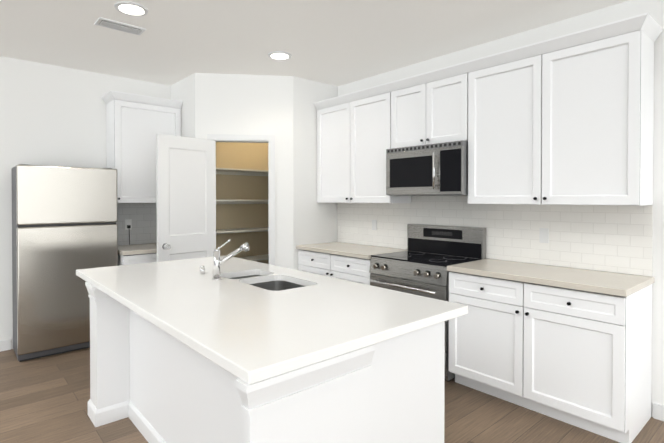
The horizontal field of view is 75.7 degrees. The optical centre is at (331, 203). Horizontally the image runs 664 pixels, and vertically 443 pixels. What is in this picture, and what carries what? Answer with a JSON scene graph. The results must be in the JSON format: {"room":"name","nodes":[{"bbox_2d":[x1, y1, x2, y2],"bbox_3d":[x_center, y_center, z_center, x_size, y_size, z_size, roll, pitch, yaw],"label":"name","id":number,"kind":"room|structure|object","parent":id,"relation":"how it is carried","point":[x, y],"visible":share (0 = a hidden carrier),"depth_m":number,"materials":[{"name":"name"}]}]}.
{"room":"kitchen","nodes":[
{"label":"kitchen","id":0,"kind":"room"},
{"bbox_2d":[0,56,170,348],"bbox_3d":[-2.644,-0.003,4.672,4.820,2.840,0.120,-1,1,-41],"label":"wall","id":1,"kind":"structure","parent":0,"point":[52,115],"depth_m":4.34,"materials":[{"name":"white paint"}]},
{"bbox_2d":[0,339,10,351],"bbox_3d":[-3.772,1.378,3.606,1.700,0.100,0.014,-1,1,-41],"label":"baseboard","id":2,"kind":"structure","parent":1,"relation":"attached to","point":[5,345],"depth_m":4.13,"materials":[{"name":"white paint"}]},
{"bbox_2d":[116,203,156,244],"bbox_3d":[-2.209,0.229,4.942,0.707,0.476,0.044,-1,1,-41],"label":"backsplash","id":3,"kind":"structure","parent":1,"relation":"attached to","point":[136,223],"depth_m":4.93,"materials":[{"name":"tile"}]},
{"bbox_2d":[102,90,182,202],"bbox_3d":[-2.117,-0.591,4.795,0.752,1.162,0.375,-1,1,-41],"label":"upper cabinet","id":4,"kind":"object","parent":1,"relation":"attached to","point":[136,124],"visible":0.85,"depth_m":4.63,"materials":[{"name":"white paint"}]},
{"bbox_2d":[170,73,194,137],"bbox_3d":[-1.686,-0.006,4.960,0.100,2.840,0.709,-1,1,-41],"label":"wall","id":5,"kind":"structure","parent":0,"point":[183,90],"depth_m":4.82,"materials":[{"name":"white paint"}]},
{"bbox_2d":[216,142,268,263],"bbox_3d":[-0.939,-0.009,5.283,1.448,2.840,1.208,-1,1,-41],"label":"wall","id":6,"kind":"structure","parent":0,"point":[237,155],"depth_m":5.83,"materials":[{"name":"beige paint"}]},
{"bbox_2d":[195,73,292,268],"bbox_3d":[-0.967,-0.004,4.775,1.065,2.840,0.100,0,1,-7],"label":"wall","id":7,"kind":"structure","parent":0,"point":[239,104],"depth_m":4.74,"materials":[{"name":"white paint"}]},
{"bbox_2d":[156,134,215,261],"bbox_3d":[-1.473,0.366,4.395,0.640,2.092,0.170,-1,1,-41],"label":"pantry door","id":8,"kind":"structure","parent":7,"relation":"in","point":[186,193],"depth_m":4.38,"materials":[{"name":"white paint"}]},
{"bbox_2d":[207,134,274,264],"bbox_3d":[-1.003,0.328,4.766,0.730,2.175,0.116,0,1,-7],"label":"door frame","id":9,"kind":"structure","parent":7,"relation":"attached to","point":[269,140],"depth_m":4.74,"materials":[{"name":"white paint"}]},
{"bbox_2d":[0,0,628,86],"bbox_3d":[-0.471,-1.424,2.274,4.940,0.050,6.570,-1,1,-41],"label":"ceiling","id":10,"kind":"structure","parent":0,"point":[337,43],"depth_m":3.55,"materials":[{"name":"white paint"}]},
{"bbox_2d":[94,17,145,34],"bbox_3d":[-1.677,-1.401,3.390,0.340,0.017,0.160,-1,1,-41],"label":"ceiling vent","id":11,"kind":"object","parent":10,"relation":"in","point":[116,25],"visible":0.98,"depth_m":3.36,"materials":[{"name":"white metal"}]},
{"bbox_2d":[114,1,148,15],"bbox_3d":[-1.443,-1.400,3.077,0.226,0.012,0.226,-1,1,-41],"label":"recessed light","id":12,"kind":"object","parent":10,"relation":"in","point":[130,8],"visible":0.96,"depth_m":3.05,"materials":[{"name":"white paint"}]},
{"bbox_2d":[268,51,291,59],"bbox_3d":[-0.499,-1.410,4.079,0.226,0.012,0.226,-1,1,-41],"label":"recessed light","id":13,"kind":"object","parent":10,"relation":"in","point":[278,55],"visible":1,"depth_m":4.05,"materials":[{"name":"white paint"}]},
{"bbox_2d":[293,76,337,269],"bbox_3d":[-0.214,-0.007,5.049,0.669,2.840,0.100,-1,1,-41],"label":"wall","id":14,"kind":"structure","parent":0,"point":[314,221],"depth_m":4.92,"materials":[{"name":"white paint"}]},
{"bbox_2d":[0,348,663,442],"bbox_3d":[-0.471,1.466,2.303,4.940,0.050,6.570,-1,1,-41],"label":"floor","id":15,"kind":"structure","parent":0,"point":[44,399],"depth_m":2.88,"materials":[{"name":"brown wood"}]},
{"bbox_2d":[12,164,117,361],"bbox_3d":[-2.631,0.530,4.223,0.820,1.782,0.520,-1,1,-41],"label":"refrigerator","id":16,"kind":"object","parent":15,"relation":"on","point":[64,224],"visible":0.88,"depth_m":3.97,"materials":[{"name":"grey metal"}]},
{"bbox_2d":[118,243,156,265],"bbox_3d":[-2.019,0.944,4.725,0.717,0.945,0.633,-1,1,-41],"label":"base cabinet","id":17,"kind":"object","parent":15,"relation":"on","point":[136,254],"visible":0.15,"depth_m":4.40,"materials":[{"name":"white paint"}]},
{"bbox_2d":[83,279,467,442],"bbox_3d":[-0.563,0.986,2.522,1.174,0.905,2.272,-1,1,-41],"label":"kitchen island","id":18,"kind":"object","parent":15,"relation":"on","point":[390,390],"depth_m":1.92,"materials":[{"name":"white paint"}]},
{"bbox_2d":[76,257,467,378],"bbox_3d":[-0.612,0.513,2.621,1.219,0.040,2.490,-1,1,-41],"label":"island countertop","id":19,"kind":"structure","parent":18,"relation":"on","point":[250,329],"depth_m":2.01,"materials":[{"name":"white stone"}]},
{"bbox_2d":[212,239,249,278],"bbox_3d":[-0.666,0.362,2.832,0.269,0.257,0.060,-1,1,-41],"label":"faucet","id":20,"kind":"object","parent":19,"relation":"on","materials":[{"name":"silver metal"}]},
{"bbox_2d":[228,271,259,278],"bbox_3d":[-0.596,0.618,2.975,0.359,0.202,0.268,-1,1,-41],"label":"sink","id":21,"kind":"object","parent":19,"relation":"in","point":[257,272],"depth_m":3.07,"materials":[{"name":"grey metal"}]},
{"bbox_2d":[256,279,303,290],"bbox_3d":[-0.342,0.631,2.686,0.359,0.222,0.458,-1,1,-41],"label":"sink","id":22,"kind":"object","parent":19,"relation":"in","point":[275,284],"depth_m":2.91,"materials":[{"name":"grey metal"}]},
{"bbox_2d":[298,250,370,284],"bbox_3d":[0.214,0.964,4.615,0.607,0.905,1.126,-1,1,-41],"label":"base cabinet","id":23,"kind":"object","parent":15,"relation":"on","point":[337,266],"depth_m":4.35,"materials":[{"name":"white paint"}]},
{"bbox_2d":[296,242,406,257],"bbox_3d":[0.204,0.493,4.602,0.632,0.039,1.126,-1,1,-41],"label":"countertop","id":24,"kind":"structure","parent":23,"relation":"on","point":[350,250],"depth_m":4.48,"materials":[{"name":"beige stone"}]},
{"bbox_2d":[369,224,485,381],"bbox_3d":[0.828,0.818,3.843,0.677,1.215,0.827,-1,1,-41],"label":"range","id":25,"kind":"object","parent":15,"relation":"on","point":[425,260],"visible":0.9,"depth_m":3.77,"materials":[{"name":"silver metal"}]},
{"bbox_2d":[447,270,653,442],"bbox_3d":[1.531,0.980,3.114,0.607,0.905,1.181,-1,1,-41],"label":"base cabinet","id":26,"kind":"object","parent":15,"relation":"on","point":[571,346],"depth_m":2.78,"materials":[{"name":"white paint"}]},
{"bbox_2d":[448,259,653,297],"bbox_3d":[1.526,0.508,3.097,0.632,0.039,1.193,-1,1,-41],"label":"countertop","id":27,"kind":"structure","parent":26,"relation":"on","point":[596,282],"depth_m":2.91,"materials":[{"name":"beige stone"}]},
{"bbox_2d":[338,0,663,416],"bbox_3d":[1.340,0.005,3.878,0.120,2.840,6.570,-1,1,-41],"label":"wall","id":28,"kind":"structure","parent":0,"point":[654,9],"depth_m":2.87,"materials":[{"name":"white paint"}]},
{"bbox_2d":[314,84,410,202],"bbox_3d":[0.340,-0.583,4.665,0.331,1.150,1.192,-1,1,-41],"label":"upper cabinet","id":29,"kind":"object","parent":28,"relation":"attached to","point":[355,131],"depth_m":4.53,"materials":[{"name":"white paint"}]},
{"bbox_2d":[394,61,469,147],"bbox_3d":[0.968,-0.838,3.948,0.331,0.625,0.832,-1,1,-41],"label":"upper cabinet","id":30,"kind":"object","parent":28,"relation":"attached to","point":[431,107],"depth_m":3.78,"materials":[{"name":"white paint"}]},
{"bbox_2d":[386,140,467,195],"bbox_3d":[0.920,-0.298,3.911,0.434,0.445,0.827,-1,1,-41],"label":"microwave","id":31,"kind":"object","parent":30,"relation":"attached to","point":[438,169],"visible":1,"depth_m":3.74,"materials":[{"name":"silver metal"}]},
{"bbox_2d":[337,196,652,276],"bbox_3d":[1.104,0.202,4.042,0.014,0.548,3.150,-1,1,-41],"label":"backsplash","id":32,"kind":"structure","parent":28,"relation":"attached to","point":[614,238],"depth_m":3.45,"materials":[{"name":"tile"}]},
{"bbox_2d":[466,16,657,205],"bbox_3d":[1.614,-0.568,3.215,0.331,1.150,1.248,-1,1,-41],"label":"upper cabinet","id":33,"kind":"object","parent":28,"relation":"attached to","point":[567,119],"depth_m":2.96,"materials":[{"name":"white paint"}]},
{"bbox_2d":[653,403,663,420],"bbox_3d":[2.805,1.393,2.122,0.014,0.100,1.975,-1,1,-41],"label":"baseboard","id":34,"kind":"structure","parent":28,"relation":"attached to","point":[658,411],"depth_m":2.84,"materials":[{"name":"white paint"}]}
]}

